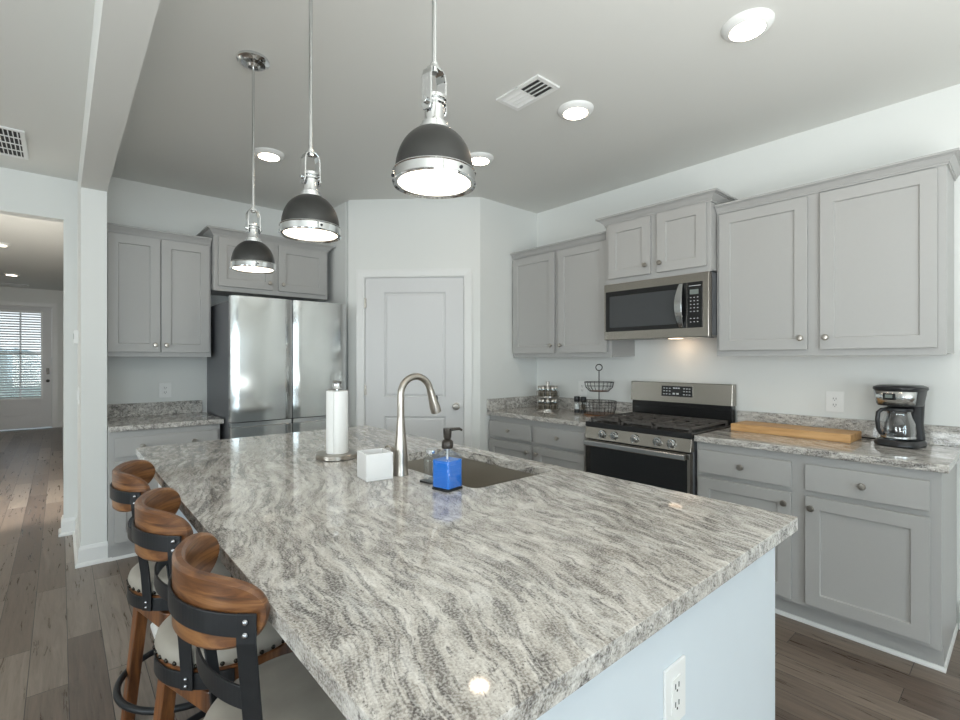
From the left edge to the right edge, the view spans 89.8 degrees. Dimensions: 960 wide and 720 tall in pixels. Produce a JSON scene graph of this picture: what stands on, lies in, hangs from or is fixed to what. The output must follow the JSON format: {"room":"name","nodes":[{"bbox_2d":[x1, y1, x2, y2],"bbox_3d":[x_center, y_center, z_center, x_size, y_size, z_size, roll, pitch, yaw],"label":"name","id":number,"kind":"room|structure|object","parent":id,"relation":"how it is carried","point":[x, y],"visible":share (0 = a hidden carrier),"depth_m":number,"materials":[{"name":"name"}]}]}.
{"room":"kitchen","nodes":[
{"label":"kitchen","id":0,"kind":"room"},
{"bbox_2d":[0,286,62,420],"bbox_3d":[-8.946,-0.023,9.394,1.550,2.754,0.120,0,0,-41],"label":"wall","id":1,"kind":"structure","parent":0,"point":[6,293],"depth_m":9.66,"materials":[{"name":"white paint"}]},
{"bbox_2d":[0,309,41,398],"bbox_3d":[-8.899,-0.115,9.332,0.610,1.702,0.030,0,0,-41],"label":"window blind","id":2,"kind":"object","parent":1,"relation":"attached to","point":[17,312],"visible":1,"depth_m":9.34,"materials":[{"name":"white plastic"}]},
{"bbox_2d":[0,305,51,429],"bbox_3d":[-8.913,0.144,9.345,0.915,2.380,0.109,0,0,-41],"label":"door","id":3,"kind":"structure","parent":1,"relation":"in","point":[15,413],"depth_m":9.52,"materials":[{"name":"paint"}]},
{"bbox_2d":[0,300,57,427],"bbox_3d":[-8.946,0.110,9.383,1.093,2.489,0.138,0,0,-41],"label":"trim","id":4,"kind":"structure","parent":1,"relation":"attached to","point":[54,306],"depth_m":9.66,"materials":[{"name":"paint"}]},
{"bbox_2d":[0,167,77,517],"bbox_3d":[-4.745,-0.023,2.356,4.539,2.754,0.294,0,0,-41],"label":"wall","id":5,"kind":"structure","parent":0,"point":[22,193],"depth_m":3.73,"materials":[{"name":"white paint"}]},
{"bbox_2d":[78,151,106,545],"bbox_3d":[-2.780,-0.023,3.451,0.136,2.754,0.636,0,0,-41],"label":"wall","id":6,"kind":"structure","parent":0,"point":[92,204],"depth_m":3.22,"materials":[{"name":"white paint"}]},
{"bbox_2d":[73,330,78,343],"bbox_3d":[-3.020,-0.171,3.603,0.028,0.100,0.120,0,0,-41],"label":"thermostat","id":7,"kind":"object","parent":6,"relation":"attached to","point":[76,332],"visible":0.99,"depth_m":3.56,"materials":[{"name":"white plastic"}]},
{"bbox_2d":[58,515,111,568],"bbox_3d":[-2.907,1.289,3.535,0.279,0.130,0.990,0,0,-41],"label":"baseboard","id":8,"kind":"structure","parent":6,"relation":"attached to","point":[97,553],"depth_m":3.23,"materials":[{"name":"paint"}]},
{"bbox_2d":[107,177,316,412],"bbox_3d":[-2.226,-0.023,4.275,1.781,2.754,0.120,0,0,-41],"label":"wall","id":9,"kind":"structure","parent":0,"point":[130,203],"depth_m":3.92,"materials":[{"name":"white paint"}]},
{"bbox_2d":[107,400,201,417],"bbox_3d":[-2.598,0.389,3.855,0.663,0.102,0.019,0,0,-41],"label":"backsplash","id":10,"kind":"structure","parent":9,"relation":"attached to","point":[192,406],"depth_m":3.84,"materials":[{"name":"stone"}]},
{"bbox_2d":[107,223,211,356],"bbox_3d":[-2.481,-0.493,3.721,0.664,0.940,0.375,0,0,-41],"label":"upper cabinet","id":11,"kind":"object","parent":9,"relation":"attached to","point":[159,282],"visible":0.92,"depth_m":3.59,"materials":[{"name":"paint"}]},
{"bbox_2d":[159,382,170,397],"bbox_3d":[-2.551,0.243,3.906,0.084,0.122,0.009,0,0,-41],"label":"wall outlet","id":12,"kind":"object","parent":9,"relation":"attached to","point":[165,387],"visible":1,"depth_m":3.90,"materials":[{"name":"white plastic"}]},
{"bbox_2d":[163,386,167,393],"bbox_3d":[-2.550,0.243,3.905,0.036,0.070,0.004,0,0,-41],"label":"receptacle","id":13,"kind":"object","parent":12,"relation":"attached to","point":[165,388],"depth_m":3.90,"materials":[{"name":"white plastic"}]},
{"bbox_2d":[196,225,335,301],"bbox_3d":[-1.853,-0.794,4.221,1.040,0.490,0.447,0,0,-41],"label":"upper cabinet","id":14,"kind":"object","parent":9,"relation":"attached to","point":[301,267],"visible":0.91,"depth_m":4.10,"materials":[{"name":"paint"}]},
{"bbox_2d":[317,202,347,389],"bbox_3d":[-1.359,-0.023,4.530,0.098,2.754,0.636,0,0,-41],"label":"wall","id":15,"kind":"structure","parent":0,"point":[337,257],"depth_m":4.34,"materials":[{"name":"white paint"}]},
{"bbox_2d":[348,197,479,448],"bbox_3d":[-0.572,-0.023,4.229,1.157,2.754,0.100,0,0,4],"label":"wall","id":16,"kind":"structure","parent":0,"point":[417,233],"depth_m":4.18,"materials":[{"name":"white paint"}]},
{"bbox_2d":[364,277,463,445],"bbox_3d":[-0.579,0.314,4.172,0.874,2.056,0.103,0,0,4],"label":"door","id":17,"kind":"structure","parent":16,"relation":"in","point":[413,325],"depth_m":4.19,"materials":[{"name":"paint"}]},
{"bbox_2d":[356,268,471,446],"bbox_3d":[-0.570,0.283,4.220,1.010,2.142,0.118,0,0,4],"label":"trim","id":18,"kind":"structure","parent":16,"relation":"attached to","point":[361,274],"depth_m":4.16,"materials":[{"name":"paint"}]},
{"bbox_2d":[0,0,959,290],"bbox_3d":[-3.216,-1.440,3.034,7.977,0.080,17.240,0,0,-41],"label":"ceiling","id":19,"kind":"structure","parent":0,"point":[667,93],"depth_m":2.45,"materials":[{"name":"white paint"}]},
{"bbox_2d":[0,242,10,246],"bbox_3d":[-5.768,-1.387,5.784,0.198,0.026,0.198,0,0,-41],"label":"recessed light","id":20,"kind":"object","parent":19,"relation":"in","point":[2,244],"visible":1,"depth_m":5.79,"materials":[{"name":"white"}]},
{"bbox_2d":[3,273,19,275],"bbox_3d":[-7.607,-1.387,7.829,0.198,0.026,0.198,0,0,-41],"label":"recessed light","id":21,"kind":"object","parent":19,"relation":"in","point":[8,274],"visible":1,"depth_m":7.78,"materials":[{"name":"white plastic"}]},
{"bbox_2d":[0,126,28,159],"bbox_3d":[-3.090,-1.395,3.037,0.340,0.010,0.540,0,0,-41],"label":"ceiling vent","id":22,"kind":"object","parent":19,"relation":"in","point":[12,141],"visible":1,"depth_m":3.11,"materials":[{"name":"white plastic"}]},
{"bbox_2d":[81,0,159,191],"bbox_3d":[0.126,-1.268,0.116,0.136,0.264,8.210,0,0,-41],"label":"beam","id":23,"kind":"structure","parent":19,"relation":"attached to","point":[122,29],"depth_m":1.97,"materials":[{"name":"white paint"}]},
{"bbox_2d":[229,50,275,273],"bbox_3d":[-1.055,-0.909,2.244,0.200,0.982,0.200,0,0,9],"label":"pendant lamp","id":24,"kind":"object","parent":19,"relation":"hanging from","point":[251,255],"visible":1,"depth_m":2.22,"materials":[{"name":"silver metal"}]},
{"bbox_2d":[244,223,261,241],"bbox_3d":[-1.055,-0.594,2.244,0.074,0.092,0.074,0,0,44],"label":"socket","id":25,"kind":"object","parent":24,"relation":"attached to","point":[253,229],"depth_m":2.22,"materials":[{"name":"silver metal"}]},
{"bbox_2d":[232,266,273,271],"bbox_3d":[-1.055,-0.423,2.244,0.180,0.006,0.180,0,0,44],"label":"diffuser","id":26,"kind":"object","parent":24,"relation":"attached to","point":[235,268],"depth_m":2.23,"materials":[{"name":"white glass"}]},
{"bbox_2d":[255,147,284,161],"bbox_3d":[-1.431,-1.387,3.269,0.198,0.026,0.198,0,0,-41],"label":"recessed light","id":27,"kind":"object","parent":19,"relation":"in","point":[264,153],"visible":0.96,"depth_m":3.23,"materials":[{"name":"white"}]},
{"bbox_2d":[279,0,341,242],"bbox_3d":[-0.571,-0.909,1.625,0.200,0.982,0.200,0,0,6],"label":"pendant lamp","id":28,"kind":"object","parent":19,"relation":"hanging from","point":[308,217],"visible":1,"depth_m":1.59,"materials":[{"name":"silver metal"}]},
{"bbox_2d":[299,170,321,196],"bbox_3d":[-0.571,-0.594,1.625,0.074,0.092,0.074,0,0,41],"label":"socket","id":29,"kind":"object","parent":28,"relation":"attached to","point":[311,180],"depth_m":1.60,"materials":[{"name":"silver metal"}]},
{"bbox_2d":[283,228,337,239],"bbox_3d":[-0.571,-0.423,1.625,0.180,0.006,0.180,0,0,41],"label":"diffuser","id":30,"kind":"object","parent":28,"relation":"attached to","point":[289,233],"depth_m":1.61,"materials":[{"name":"white glass"}]},
{"bbox_2d":[391,0,475,198],"bbox_3d":[-0.109,-0.909,1.154,0.200,0.982,0.200,0,0,2],"label":"pendant lamp","id":31,"kind":"object","parent":19,"relation":"hanging from","point":[433,161],"visible":1,"depth_m":1.11,"materials":[{"name":"silver metal"}]},
{"bbox_2d":[419,91,449,127],"bbox_3d":[-0.109,-0.594,1.154,0.074,0.092,0.074,0,0,37],"label":"socket","id":32,"kind":"object","parent":31,"relation":"attached to","point":[434,103],"depth_m":1.13,"materials":[{"name":"silver metal"}]},
{"bbox_2d":[398,169,470,194],"bbox_3d":[-0.109,-0.423,1.154,0.180,0.006,0.180,0,0,37],"label":"diffuser","id":33,"kind":"object","parent":31,"relation":"attached to","point":[410,181],"depth_m":1.14,"materials":[{"name":"white glass"}]},
{"bbox_2d":[470,152,493,165],"bbox_3d":[-0.004,-1.387,3.339,0.198,0.026,0.198,0,0,-41],"label":"recessed light","id":34,"kind":"object","parent":19,"relation":"in","point":[478,158],"visible":0.75,"depth_m":3.29,"materials":[{"name":"white plastic"}]},
{"bbox_2d":[496,74,559,110],"bbox_3d":[0.247,-1.395,2.525,0.165,0.010,0.300,0,0,-41],"label":"ceiling vent","id":35,"kind":"object","parent":19,"relation":"in","point":[537,87],"visible":1,"depth_m":2.51,"materials":[{"name":"white plastic"}]},
{"bbox_2d":[558,100,593,119],"bbox_3d":[0.534,-1.387,2.693,0.198,0.026,0.198,0,0,-41],"label":"recessed light","id":36,"kind":"object","parent":19,"relation":"in","point":[575,109],"visible":1,"depth_m":2.66,"materials":[{"name":"white plastic"}]},
{"bbox_2d":[721,8,774,42],"bbox_3d":[1.117,-1.387,2.014,0.198,0.026,0.198,0,0,-41],"label":"recessed light","id":37,"kind":"object","parent":19,"relation":"in","point":[747,25],"visible":1,"depth_m":1.98,"materials":[{"name":"white plastic"}]},
{"bbox_2d":[0,427,959,719],"bbox_3d":[-3.702,1.394,3.592,7.977,0.080,18.720,0,0,-41],"label":"floor","id":38,"kind":"structure","parent":0,"point":[65,630],"depth_m":2.27,"materials":[{"name":"brown wood"}]},
{"bbox_2d":[107,424,219,561],"bbox_3d":[-2.384,0.915,3.615,0.670,0.878,0.663,0,0,-41],"label":"base cabinet","id":39,"kind":"object","parent":38,"relation":"on","point":[121,446],"visible":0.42,"depth_m":3.26,"materials":[{"name":"paint"}]},
{"bbox_2d":[107,400,223,431],"bbox_3d":[-2.385,0.406,3.626,0.683,0.137,0.645,0,0,-41],"label":"countertop","id":40,"kind":"structure","parent":39,"relation":"on","point":[151,415],"depth_m":3.69,"materials":[{"name":"stone"}]},
{"bbox_2d":[110,460,233,719],"bbox_3d":[-1.091,0.867,1.829,0.497,0.972,0.489,0,0,-32],"label":"bar stool","id":41,"kind":"object","parent":38,"relation":"on","point":[131,479],"visible":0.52,"depth_m":1.67,"materials":[{"name":"brown wood"}]},
{"bbox_2d":[128,558,230,594],"bbox_3d":[-1.088,0.767,1.831,0.404,0.063,0.404,0,0,-32],"label":"seat cushion","id":42,"kind":"object","parent":41,"relation":"on","point":[138,584],"depth_m":1.67,"materials":[{"name":"leather"}]},
{"bbox_2d":[132,487,292,719],"bbox_3d":[-0.733,0.867,1.439,0.497,0.972,0.489,0,0,-36],"label":"bar stool","id":43,"kind":"object","parent":38,"relation":"on","point":[157,530],"visible":0.54,"depth_m":1.26,"materials":[{"name":"brown wood"}]},
{"bbox_2d":[154,615,282,667],"bbox_3d":[-0.730,0.767,1.441,0.404,0.063,0.404,0,0,-36],"label":"seat cushion","id":44,"kind":"object","parent":43,"relation":"on","point":[168,653],"depth_m":1.28,"materials":[{"name":"leather"}]},
{"bbox_2d":[168,532,346,719],"bbox_3d":[-0.399,0.867,1.074,0.497,0.972,0.489,0,0,-41],"label":"bar stool","id":45,"kind":"object","parent":38,"relation":"on","point":[211,612],"visible":0.77,"depth_m":0.87,"materials":[{"name":"brown wood"}]},
{"bbox_2d":[204,652,346,719],"bbox_3d":[-0.397,0.767,1.076,0.404,0.063,0.404,0,0,-41],"label":"seat cushion","id":46,"kind":"object","parent":45,"relation":"on","point":[289,691],"depth_m":1.05,"materials":[{"name":"leather"}]},
{"bbox_2d":[207,295,345,439],"bbox_3d":[-1.719,0.441,4.074,0.894,1.826,0.789,0,0,-41],"label":"refrigerator","id":47,"kind":"object","parent":38,"relation":"on","point":[272,364],"visible":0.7,"depth_m":3.72,"materials":[{"name":"silver metal"}]},
{"bbox_2d":[150,483,774,719],"bbox_3d":[-0.398,0.915,1.900,1.205,0.877,2.492,0,0,-41],"label":"kitchen island","id":48,"kind":"object","parent":38,"relation":"on","point":[726,640],"visible":0.09,"depth_m":1.09,"materials":[{"name":"granite"},{"name":"paint"}]},
{"bbox_2d":[136,425,797,719],"bbox_3d":[-0.415,0.458,1.883,1.275,0.036,2.521,0,0,-41],"label":"island countertop","id":49,"kind":"structure","parent":48,"relation":"on","point":[403,598],"depth_m":1.04,"materials":[{"name":"stone"}]},
{"bbox_2d":[316,380,356,461],"bbox_3d":[-0.644,0.266,2.174,0.184,0.348,0.184,0,0,-41],"label":"paper towel holder","id":50,"kind":"object","parent":49,"relation":"on","point":[337,384],"visible":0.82,"depth_m":2.13,"materials":[{"name":"silver metal"}]},
{"bbox_2d":[326,390,347,453],"bbox_3d":[-0.644,0.278,2.173,0.095,0.278,0.096,0,0,24],"label":"paper towel roll","id":51,"kind":"object","parent":50,"relation":"in","point":[336,401],"visible":0.99,"depth_m":2.13,"materials":[{"name":"white paper"}]},
{"bbox_2d":[357,448,392,481],"bbox_3d":[-0.393,0.391,1.803,0.102,0.098,0.102,0,0,-33],"label":"pot","id":52,"kind":"object","parent":49,"relation":"on","point":[372,464],"visible":1,"depth_m":1.77,"materials":[{"name":"white ceramic"}]},
{"bbox_2d":[385,373,440,476],"bbox_3d":[-0.259,0.245,1.913,0.220,0.388,0.101,0,0,-41],"label":"kitchen faucet","id":53,"kind":"object","parent":49,"relation":"on","point":[399,450],"visible":1,"depth_m":1.84,"materials":[{"name":"silver metal"}]},
{"bbox_2d":[432,427,462,492],"bbox_3d":[-0.109,0.336,1.654,0.080,0.208,0.089,0,0,37],"label":"soap bottle","id":54,"kind":"object","parent":49,"relation":"on","point":[447,471],"visible":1,"depth_m":1.63,"materials":[{"name":"blue plastic"}]},
{"bbox_2d":[408,455,533,487],"bbox_3d":[-0.083,0.575,2.036,0.443,0.198,0.704,0,0,-41],"label":"sink","id":55,"kind":"object","parent":49,"relation":"in","point":[475,474],"visible":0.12,"depth_m":2.27,"materials":[{"name":"metal"}]},
{"bbox_2d":[663,655,684,719],"bbox_3d":[0.393,0.672,0.971,0.084,0.122,0.009,0,0,-41],"label":"wall outlet","id":56,"kind":"object","parent":48,"relation":"attached to","point":[674,675],"visible":1,"depth_m":0.96,"materials":[{"name":"white plastic"}]},
{"bbox_2d":[672,673,680,715],"bbox_3d":[0.395,0.672,0.969,0.036,0.070,0.004,0,0,-41],"label":"receptacle","id":57,"kind":"object","parent":56,"relation":"attached to","point":[676,677],"depth_m":0.97,"materials":[{"name":"white plastic"}]},
{"bbox_2d":[489,415,585,471],"bbox_3d":[0.639,0.915,3.990,0.663,0.878,1.046,0,0,-41],"label":"base cabinet","id":58,"kind":"object","parent":38,"relation":"on","point":[562,445],"visible":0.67,"depth_m":3.75,"materials":[{"name":"paint"}]},
{"bbox_2d":[487,395,631,426],"bbox_3d":[0.645,0.406,3.999,0.642,0.137,1.049,0,0,-41],"label":"countertop","id":59,"kind":"structure","parent":58,"relation":"on","point":[523,407],"depth_m":4.07,"materials":[{"name":"stone"}]},
{"bbox_2d":[536,381,558,410],"bbox_3d":[0.598,0.314,4.254,0.202,0.252,0.202,0,0,-41],"label":"spice rack","id":60,"kind":"object","parent":59,"relation":"on","point":[547,382],"visible":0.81,"depth_m":4.19,"materials":[{"name":"silver metal"}]},
{"bbox_2d":[541,399,544,408],"bbox_3d":[0.550,0.387,4.203,0.040,0.094,0.041,0,0,43],"label":"spice jar","id":61,"kind":"object","parent":60,"relation":"in","point":[542,400],"visible":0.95,"depth_m":4.19,"materials":[{"name":"clear glass"}]},
{"bbox_2d":[541,386,544,396],"bbox_3d":[0.550,0.275,4.203,0.040,0.094,0.041,0,0,43],"label":"spice jar","id":62,"kind":"object","parent":60,"relation":"in","point":[542,387],"visible":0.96,"depth_m":4.19,"materials":[{"name":"clear glass"}]},
{"bbox_2d":[536,391,558,397],"bbox_3d":[0.598,0.302,4.254,0.202,0.052,0.202,0,0,-41],"label":"tray","id":63,"kind":"object","parent":60,"relation":"on","point":[556,396],"depth_m":4.18,"materials":[{"name":"silver metal"}]},
{"bbox_2d":[536,403,558,410],"bbox_3d":[0.598,0.414,4.254,0.202,0.052,0.202,0,0,-41],"label":"tray","id":64,"kind":"object","parent":60,"relation":"on","point":[556,409],"depth_m":4.18,"materials":[{"name":"silver metal"}]},
{"bbox_2d":[546,399,549,409],"bbox_3d":[0.589,0.387,4.185,0.040,0.094,0.041,0,0,7],"label":"spice jar","id":65,"kind":"object","parent":60,"relation":"in","point":[547,400],"visible":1,"depth_m":4.17,"materials":[{"name":"clear glass"}]},
{"bbox_2d":[546,386,549,396],"bbox_3d":[0.589,0.275,4.185,0.040,0.094,0.041,0,0,7],"label":"spice jar","id":66,"kind":"object","parent":60,"relation":"in","point":[547,387],"visible":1,"depth_m":4.17,"materials":[{"name":"clear glass"}]},
{"bbox_2d":[550,399,554,409],"bbox_3d":[0.631,0.387,4.193,0.040,0.094,0.041,0,0,-29],"label":"spice jar","id":67,"kind":"object","parent":60,"relation":"in","point":[551,400],"visible":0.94,"depth_m":4.18,"materials":[{"name":"clear glass"}]},
{"bbox_2d":[550,386,554,396],"bbox_3d":[0.631,0.275,4.193,0.040,0.094,0.041,0,0,-29],"label":"spice jar","id":68,"kind":"object","parent":60,"relation":"in","point":[551,387],"visible":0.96,"depth_m":4.18,"materials":[{"name":"clear glass"}]},
{"bbox_2d":[574,396,579,411],"bbox_3d":[0.817,0.372,4.063,0.050,0.136,0.050,0,0,-41],"label":"pepper mill","id":69,"kind":"object","parent":59,"relation":"on","point":[576,398],"visible":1,"depth_m":4.05,"materials":[{"name":"black plastic"}]},
{"bbox_2d":[580,396,585,412],"bbox_3d":[0.860,0.372,4.014,0.050,0.136,0.050,0,0,-41],"label":"pepper mill","id":70,"kind":"object","parent":59,"relation":"on","point":[582,397],"visible":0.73,"depth_m":4.00,"materials":[{"name":"black plastic"}]},
{"bbox_2d":[582,364,616,415],"bbox_3d":[0.955,0.235,3.869,0.274,0.408,0.274,0,0,-41],"label":"wire basket","id":71,"kind":"object","parent":59,"relation":"on","point":[593,413],"visible":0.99,"depth_m":3.85,"materials":[{"name":"black metal"}]},
{"bbox_2d":[584,381,613,391],"bbox_3d":[0.955,0.213,3.869,0.236,0.076,0.236,0,0,-41],"label":"bowl","id":72,"kind":"object","parent":71,"relation":"on","point":[610,387],"depth_m":3.84,"materials":[{"name":"brown metal"}]},
{"bbox_2d":[583,381,735,494],"bbox_3d":[1.211,0.739,3.290,0.702,1.150,0.752,0,0,-41],"label":"gas range","id":73,"kind":"object","parent":38,"relation":"on","point":[654,444],"visible":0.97,"depth_m":3.19,"materials":[{"name":"metal"}]},
{"bbox_2d":[586,418,730,438],"bbox_3d":[1.209,0.445,3.288,0.597,0.034,0.752,0,0,-41],"label":"cooktop","id":74,"kind":"object","parent":73,"relation":"in","point":[654,431],"depth_m":3.10,"materials":[{"name":"metal"}]},
{"bbox_2d":[697,442,958,672],"bbox_3d":[1.831,0.915,2.622,0.663,0.878,1.053,0,0,-41],"label":"base cabinet","id":75,"kind":"object","parent":38,"relation":"on","point":[870,560],"visible":0.89,"depth_m":2.27,"materials":[{"name":"paint"}]},
{"bbox_2d":[694,410,959,473],"bbox_3d":[1.843,0.406,2.623,0.642,0.137,1.072,0,0,-41],"label":"countertop","id":76,"kind":"structure","parent":75,"relation":"on","point":[942,452],"depth_m":2.50,"materials":[{"name":"stone"}]},
{"bbox_2d":[731,421,861,442],"bbox_3d":[1.845,0.418,2.848,0.220,0.044,0.610,0,0,-40],"label":"cutting board","id":77,"kind":"object","parent":76,"relation":"on","point":[808,432],"visible":1,"depth_m":2.75,"materials":[{"name":"brown wood"}]},
{"bbox_2d":[862,384,928,448],"bbox_3d":[2.153,0.284,2.542,0.244,0.310,0.321,0,0,-27],"label":"coffee maker","id":78,"kind":"object","parent":76,"relation":"on","point":[901,424],"visible":0.91,"depth_m":2.44,"materials":[{"name":"black plastic"}]},
{"bbox_2d":[875,406,916,440],"bbox_3d":[2.141,0.321,2.470,0.156,0.167,0.144,0,0,-27],"label":"coffee carafe","id":79,"kind":"object","parent":78,"relation":"on","point":[891,436],"visible":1,"depth_m":2.46,"materials":[{"name":"clear glass"}]},
{"bbox_2d":[480,197,536,450],"bbox_3d":[0.240,-0.023,4.412,0.717,2.754,0.100,0,0,-41],"label":"wall","id":80,"kind":"structure","parent":0,"point":[505,229],"depth_m":4.29,"materials":[{"name":"white paint"}]},
{"bbox_2d":[487,395,536,410],"bbox_3d":[0.300,0.389,4.381,0.623,0.102,0.019,0,0,-41],"label":"backsplash","id":81,"kind":"structure","parent":80,"relation":"attached to","point":[523,401],"depth_m":4.36,"materials":[{"name":"stone"}]},
{"bbox_2d":[537,84,959,623],"bbox_3d":[2.762,-0.023,2.153,0.120,2.754,7.819,0,0,-41],"label":"wall","id":82,"kind":"structure","parent":0,"point":[929,123],"depth_m":3.00,"materials":[{"name":"white paint"}]},
{"bbox_2d":[510,231,634,356],"bbox_3d":[0.745,-0.493,4.088,0.375,0.940,1.038,0,0,-41],"label":"upper cabinet","id":83,"kind":"object","parent":82,"relation":"attached to","point":[558,288],"visible":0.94,"depth_m":3.93,"materials":[{"name":"paint"}]},
{"bbox_2d":[578,381,586,394],"bbox_3d":[0.893,0.245,4.200,0.009,0.122,0.088,0,0,-41],"label":"wall outlet","id":84,"kind":"object","parent":82,"relation":"attached to","point":[582,390],"visible":0.94,"depth_m":4.20,"materials":[{"name":"white plastic"}]},
{"bbox_2d":[537,397,631,413],"bbox_3d":[0.880,0.389,4.203,0.019,0.102,1.049,0,0,-41],"label":"backsplash","id":85,"kind":"structure","parent":82,"relation":"attached to","point":[564,403],"depth_m":4.08,"materials":[{"name":"stone"}]},
{"bbox_2d":[595,188,737,284],"bbox_3d":[1.308,-0.795,3.381,0.455,0.488,0.870,0,0,-41],"label":"upper cabinet","id":86,"kind":"object","parent":82,"relation":"attached to","point":[676,236],"visible":0.91,"depth_m":3.18,"materials":[{"name":"paint"}]},
{"bbox_2d":[604,271,716,339],"bbox_3d":[1.300,-0.346,3.372,0.479,0.404,0.757,0,0,-41],"label":"microwave","id":87,"kind":"object","parent":86,"relation":"attached to","point":[684,306],"visible":0.98,"depth_m":3.19,"materials":[{"name":"silver metal"}]},
{"bbox_2d":[826,391,843,412],"bbox_3d":[2.085,0.245,2.832,0.009,0.122,0.088,0,0,-41],"label":"wall outlet","id":88,"kind":"object","parent":82,"relation":"attached to","point":[834,400],"visible":1,"depth_m":2.83,"materials":[{"name":"white plastic"}]},
{"bbox_2d":[831,396,838,407],"bbox_3d":[2.083,0.245,2.831,0.004,0.070,0.036,0,0,-41],"label":"receptacle","id":89,"kind":"object","parent":88,"relation":"attached to","point":[834,399],"depth_m":2.83,"materials":[{"name":"white plastic"}]},
{"bbox_2d":[714,148,959,355],"bbox_3d":[1.946,-0.493,2.708,0.375,0.940,1.087,0,0,-41],"label":"upper cabinet","id":90,"kind":"object","parent":82,"relation":"attached to","point":[859,263],"visible":1,"depth_m":2.53,"materials":[{"name":"paint"}]},
{"bbox_2d":[737,410,959,446],"bbox_3d":[2.078,0.389,2.828,0.019,0.102,1.072,0,0,-41],"label":"backsplash","id":91,"kind":"structure","parent":82,"relation":"attached to","point":[941,435],"depth_m":2.77,"materials":[{"name":"stone"}]},
{"label":"outside","id":92,"kind":"structure","parent":0,"visible":0},
{"bbox_3d":[-17.538,1.554,20.132,16.000,0.100,24.400,0,0,-41],"label":"ground","id":93,"kind":"structure","parent":92,"visible":0},
{"bbox_2d":[0,348,40,398],"bbox_3d":[-13.272,1.004,14.842,15.574,3.186,2.929,0,0,-41],"label":"hedge","id":94,"kind":"object","parent":93,"relation":"on","point":[0,348],"visible":0.02,"depth_m":13.70,"materials":[{"name":"green plant"}]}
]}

